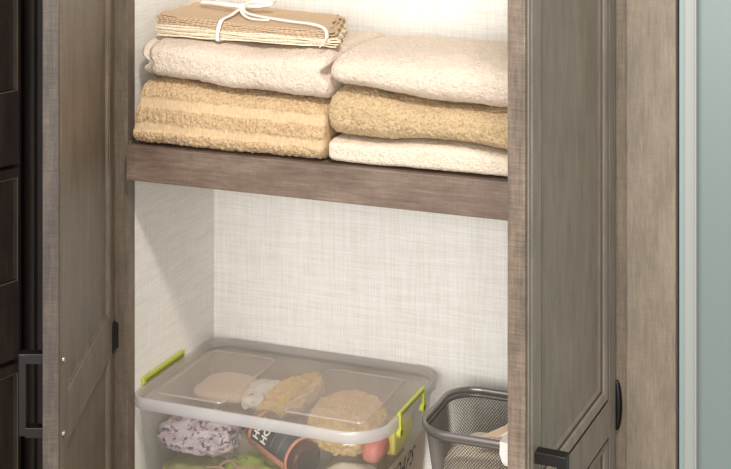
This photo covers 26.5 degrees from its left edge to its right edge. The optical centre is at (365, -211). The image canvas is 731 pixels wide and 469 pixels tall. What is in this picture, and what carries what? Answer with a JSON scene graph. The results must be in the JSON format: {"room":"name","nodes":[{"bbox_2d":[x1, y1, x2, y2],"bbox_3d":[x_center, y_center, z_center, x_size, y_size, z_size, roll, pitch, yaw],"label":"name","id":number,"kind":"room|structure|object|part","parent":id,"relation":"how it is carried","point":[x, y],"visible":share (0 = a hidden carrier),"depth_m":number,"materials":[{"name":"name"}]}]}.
{"room":"bathroom","nodes":[
{"label":"bathroom","id":0,"kind":"room"},
{"bbox_3d":[-0.580,1.475,0.435,4.600,0.050,3.500,0,0,22],"label":"floor","id":1,"kind":"structure","parent":0,"visible":0},
{"bbox_2d":[0,0,20,468],"bbox_3d":[-0.699,0.440,1.824,0.300,2.020,0.504,0,0,36],"label":"tall cabinet","id":2,"kind":"object","parent":1,"relation":"on","point":[10,10],"visible":0.92,"depth_m":1.93,"materials":[{"name":"brown wood"}]},
{"bbox_3d":[-0.569,1.032,1.765,0.021,0.635,0.440,0,0,36],"label":"drawer","id":3,"kind":"part","parent":2,"relation":"part of","materials":[{"name":"brown wood"}]},
{"bbox_3d":[-0.569,0.590,1.765,0.021,0.238,0.440,0,0,36],"label":"drawer","id":4,"kind":"part","parent":2,"relation":"part of","materials":[{"name":"brown wood"}]},
{"bbox_3d":[-0.569,-0.017,1.765,0.021,0.966,0.440,0,0,36],"label":"drawer","id":5,"kind":"part","parent":2,"relation":"part of","materials":[{"name":"brown wood"}]},
{"bbox_2d":[21,0,42,468],"bbox_3d":[-0.379,0.440,1.965,0.156,2.020,0.048,0,0,22],"label":"upright","id":6,"kind":"object","parent":1,"relation":"on","point":[31,10],"visible":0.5,"depth_m":1.96,"materials":[{"name":"brown wood"}]},
{"bbox_2d":[18,0,678,468],"bbox_3d":[-0.009,0.440,1.732,0.702,2.020,0.558,0,0,22],"label":"linen cabinet","id":7,"kind":"object","parent":1,"relation":"on","point":[551,283],"visible":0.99,"depth_m":1.76,"materials":[{"name":"brown wood"}]},
{"bbox_3d":[-0.342,0.625,1.604,0.031,0.087,0.013,0,0,1],"label":"handle","id":8,"kind":"part","parent":7,"relation":"part of","materials":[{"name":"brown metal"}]},
{"bbox_3d":[-0.317,0.415,1.728,0.018,1.870,0.308,0,0,1],"label":"door","id":9,"kind":"part","parent":7,"relation":"part of","materials":[{"name":"brown wood"}]},
{"bbox_3d":[-0.249,0.440,2.006,0.019,2.020,0.228,0,0,22],"label":"panel","id":10,"kind":"part","parent":7,"relation":"part of","materials":[{"name":"fabric"}]},
{"bbox_2d":[133,75,340,158],"bbox_3d":[-0.126,0.387,1.912,0.253,0.084,0.215,0,0,22],"label":"folded towel","id":11,"kind":"object","parent":7,"relation":"on","point":[186,112],"visible":0.55,"depth_m":1.82,"materials":[{"name":"beige fabric"}]},
{"bbox_2d":[142,31,384,97],"bbox_3d":[-0.122,0.330,1.920,0.258,0.064,0.223,0,0,22],"label":"folded towel","id":12,"kind":"object","parent":11,"relation":"on","point":[282,68],"visible":0.57,"depth_m":1.82,"materials":[{"name":"white fabric"}]},
{"bbox_2d":[157,28,346,47],"bbox_3d":[-0.117,0.298,1.915,0.238,0.010,0.148,0,0,22],"label":"folded napkin","id":13,"kind":"object","parent":12,"relation":"on","point":[160,33],"visible":0.08,"depth_m":1.85,"materials":[{"name":"beige fabric"}]},
{"bbox_2d":[155,26,347,44],"bbox_3d":[-0.117,0.294,1.914,0.242,0.010,0.149,0,0,22],"label":"folded napkin","id":14,"kind":"object","parent":13,"relation":"on","point":[191,32],"visible":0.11,"depth_m":1.85,"materials":[{"name":"beige fabric"}]},
{"bbox_2d":[156,22,348,42],"bbox_3d":[-0.116,0.290,1.912,0.245,0.011,0.150,0,0,22],"label":"folded napkin","id":15,"kind":"object","parent":14,"relation":"on","point":[164,26],"visible":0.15,"depth_m":1.85,"materials":[{"name":"beige fabric"}]},
{"bbox_2d":[157,19,345,38],"bbox_3d":[-0.117,0.285,1.912,0.238,0.013,0.150,0,0,22],"label":"folded napkin","id":16,"kind":"object","parent":15,"relation":"on","point":[159,21],"visible":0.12,"depth_m":1.85,"materials":[{"name":"beige fabric"}]},
{"bbox_2d":[154,0,344,35],"bbox_3d":[-0.119,0.280,1.913,0.239,0.019,0.150,0,0,22],"label":"folded napkin","id":17,"kind":"object","parent":16,"relation":"on","point":[196,13],"visible":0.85,"depth_m":1.88,"materials":[{"name":"beige fabric"}]},
{"bbox_2d":[200,0,328,47],"bbox_3d":[-0.133,0.280,1.881,0.109,0.043,0.232,0,0,-22],"label":"ribbon","id":18,"kind":"object","parent":17,"relation":"attached to","point":[241,7],"visible":0.96,"depth_m":1.90,"materials":[{"name":"white fabric"}]},
{"bbox_2d":[135,338,435,468],"bbox_3d":[-0.093,0.799,1.922,0.332,0.150,0.226,0,0,22],"label":"storage box","id":19,"kind":"object","parent":7,"relation":"on","point":[412,457],"visible":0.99,"depth_m":1.89,"materials":[{"name":"clear plastic"}]},
{"bbox_2d":[162,451,226,468],"bbox_3d":[-0.205,0.847,1.927,0.090,0.049,0.111,0,0,22],"label":"cloth bundle","id":20,"kind":"object","parent":19,"relation":"in","point":[181,460],"visible":0.38,"depth_m":1.91,"materials":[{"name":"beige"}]},
{"bbox_2d":[156,407,244,456],"bbox_3d":[-0.203,0.796,1.919,0.108,0.046,0.091,0,0,22],"label":"pouch","id":21,"kind":"object","parent":19,"relation":"in","point":[197,437],"visible":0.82,"depth_m":1.89,"materials":[{"name":"fabric"}]},
{"bbox_2d":[194,372,256,403],"bbox_3d":[-0.179,0.768,1.992,0.073,0.022,0.072,0,0,22],"label":"packet","id":22,"kind":"object","parent":19,"relation":"in","point":[222,387],"visible":0.93,"depth_m":1.97,"materials":[{"name":"beige"}]},
{"bbox_2d":[205,449,281,468],"bbox_3d":[-0.123,0.835,1.878,0.112,0.076,0.100,0,0,22],"label":"pouch","id":23,"kind":"object","parent":19,"relation":"in","point":[254,459],"visible":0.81,"depth_m":1.87,"materials":[{"name":"plastic"}]},
{"bbox_2d":[240,378,279,409],"bbox_3d":[-0.131,0.768,1.968,0.049,0.027,0.078,0,0,22],"label":"packet","id":24,"kind":"object","parent":19,"relation":"in","point":[254,394],"visible":0.62,"depth_m":1.95,"materials":[{"name":"white plastic"}]},
{"bbox_2d":[218,403,306,459],"bbox_3d":[-0.141,0.820,1.961,0.141,0.074,0.103,0,0,22],"label":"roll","id":25,"kind":"object","parent":19,"relation":"in","point":[244,445],"visible":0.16,"depth_m":1.92,"materials":[{"name":"brown"}]},
{"bbox_2d":[242,408,319,468],"bbox_3d":[-0.106,0.784,1.869,0.046,0.059,0.122,0,0,-43],"label":"bottle","id":26,"kind":"object","parent":19,"relation":"in","point":[286,451],"visible":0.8,"depth_m":1.84,"materials":[{"name":"black plastic"}]},
{"bbox_2d":[255,371,325,418],"bbox_3d":[-0.093,0.765,1.954,0.050,0.045,0.137,0,0,26],"label":"sponge","id":27,"kind":"object","parent":19,"relation":"in","point":[293,395],"visible":0.91,"depth_m":1.94,"materials":[{"name":"beige"}]},
{"bbox_2d":[306,389,388,456],"bbox_3d":[-0.023,0.770,1.890,0.098,0.062,0.125,0,0,22],"label":"sponge","id":28,"kind":"object","parent":19,"relation":"in","point":[352,410],"visible":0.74,"depth_m":1.86,"materials":[{"name":"beige"}]},
{"bbox_2d":[328,462,375,468],"bbox_3d":[-0.019,0.820,1.825,0.069,0.042,0.070,0,0,10],"label":"soap","id":29,"kind":"object","parent":19,"relation":"in","point":[341,465],"visible":1,"depth_m":1.83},
{"bbox_2d":[323,447,404,468],"bbox_3d":[0.002,0.840,1.914,0.092,0.063,0.102,0,0,22],"label":"bundle","id":30,"kind":"object","parent":19,"relation":"in","point":[387,460],"visible":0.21,"depth_m":1.89,"materials":[{"name":"beige"}]},
{"bbox_2d":[362,437,389,462],"bbox_3d":[0.012,0.780,1.839,0.027,0.029,0.045,0,0,22],"label":"packet","id":31,"kind":"object","parent":19,"relation":"in","point":[373,452],"visible":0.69,"depth_m":1.82,"materials":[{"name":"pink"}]},
{"bbox_2d":[387,414,411,454],"bbox_3d":[0.038,0.782,1.883,0.020,0.032,0.064,0,0,22],"label":"packet","id":32,"kind":"object","parent":19,"relation":"in","point":[396,444],"visible":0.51,"depth_m":1.87,"materials":[{"name":"yellow"}]},
{"bbox_2d":[129,139,507,177],"bbox_3d":[0.024,0.437,1.880,0.582,0.020,0.224,0,0,22],"label":"shelf","id":33,"kind":"object","parent":7,"relation":"attached to","point":[328,160],"depth_m":1.79,"materials":[{"name":"brown wood"}]},
{"bbox_3d":[0.069,0.440,1.992,0.582,2.020,0.018,0,0,22],"label":"panel","id":34,"kind":"part","parent":7,"relation":"part of","materials":[{"name":"fabric"}]},
{"bbox_2d":[329,133,507,175],"bbox_3d":[0.131,0.410,1.811,0.296,0.035,0.212,0,0,22],"label":"folded towel","id":35,"kind":"object","parent":7,"relation":"on","point":[435,154],"visible":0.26,"depth_m":1.73,"materials":[{"name":"white fabric"}]},
{"bbox_2d":[329,84,507,149],"bbox_3d":[0.130,0.371,1.808,0.298,0.063,0.210,0,0,22],"label":"folded towel","id":36,"kind":"object","parent":35,"relation":"on","point":[358,110],"visible":0.44,"depth_m":1.74,"materials":[{"name":"beige fabric"}]},
{"bbox_2d":[331,35,507,106],"bbox_3d":[0.131,0.328,1.810,0.295,0.060,0.209,0,0,22],"label":"folded towel","id":37,"kind":"object","parent":36,"relation":"on","point":[434,68],"visible":0.6,"depth_m":1.75,"materials":[{"name":"white fabric"}]},
{"bbox_2d":[422,386,507,468],"bbox_3d":[0.171,0.805,1.822,0.193,0.138,0.148,0,0,22],"label":"wire basket","id":38,"kind":"object","parent":7,"relation":"in","point":[441,439],"visible":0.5,"depth_m":1.85,"materials":[{"name":"grey metal"}]},
{"bbox_2d":[444,432,507,468],"bbox_3d":[0.156,0.795,1.815,0.124,0.066,0.100,0,0,22],"label":"washcloth","id":39,"kind":"object","parent":38,"relation":"in","point":[478,434],"visible":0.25,"depth_m":1.79,"materials":[{"name":"fabric"}]},
{"bbox_2d":[480,423,507,465],"bbox_3d":[0.167,0.728,1.777,0.071,0.060,0.082,0,0,22],"label":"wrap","id":40,"kind":"object","parent":38,"relation":"in","point":[502,431],"visible":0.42,"depth_m":1.75,"materials":[{"name":"beige paper"}]},
{"bbox_3d":[0.167,0.638,1.392,0.031,0.087,0.014,0,0,22],"label":"handle","id":41,"kind":"part","parent":7,"relation":"part of","materials":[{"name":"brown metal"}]},
{"bbox_3d":[0.197,0.415,1.516,0.018,1.870,0.308,0,0,24],"label":"door","id":42,"kind":"part","parent":7,"relation":"part of","materials":[{"name":"brown wood"}]},
{"bbox_3d":[0.348,0.440,1.751,0.052,2.020,0.258,0,0,22],"label":"filler panel","id":43,"kind":"part","parent":7,"relation":"part of","materials":[{"name":"brown wood"}]},
{"bbox_2d":[679,0,730,468],"bbox_3d":[0.752,0.400,1.476,0.900,2.100,0.044,0,0,22],"label":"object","id":44,"kind":"object","parent":1,"relation":"on","point":[704,25],"visible":1,"depth_m":1.62,"materials":[{"name":"grey"}]},
{"bbox_3d":[0.347,0.400,1.639,0.014,2.100,0.044,0,0,22],"label":"frame post","id":45,"kind":"part","parent":44,"relation":"part of","materials":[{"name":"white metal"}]},
{"bbox_3d":[0.761,0.400,1.472,0.880,2.100,0.010,0,0,22],"label":"glass panel","id":46,"kind":"part","parent":44,"relation":"part of","materials":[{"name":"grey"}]}
]}

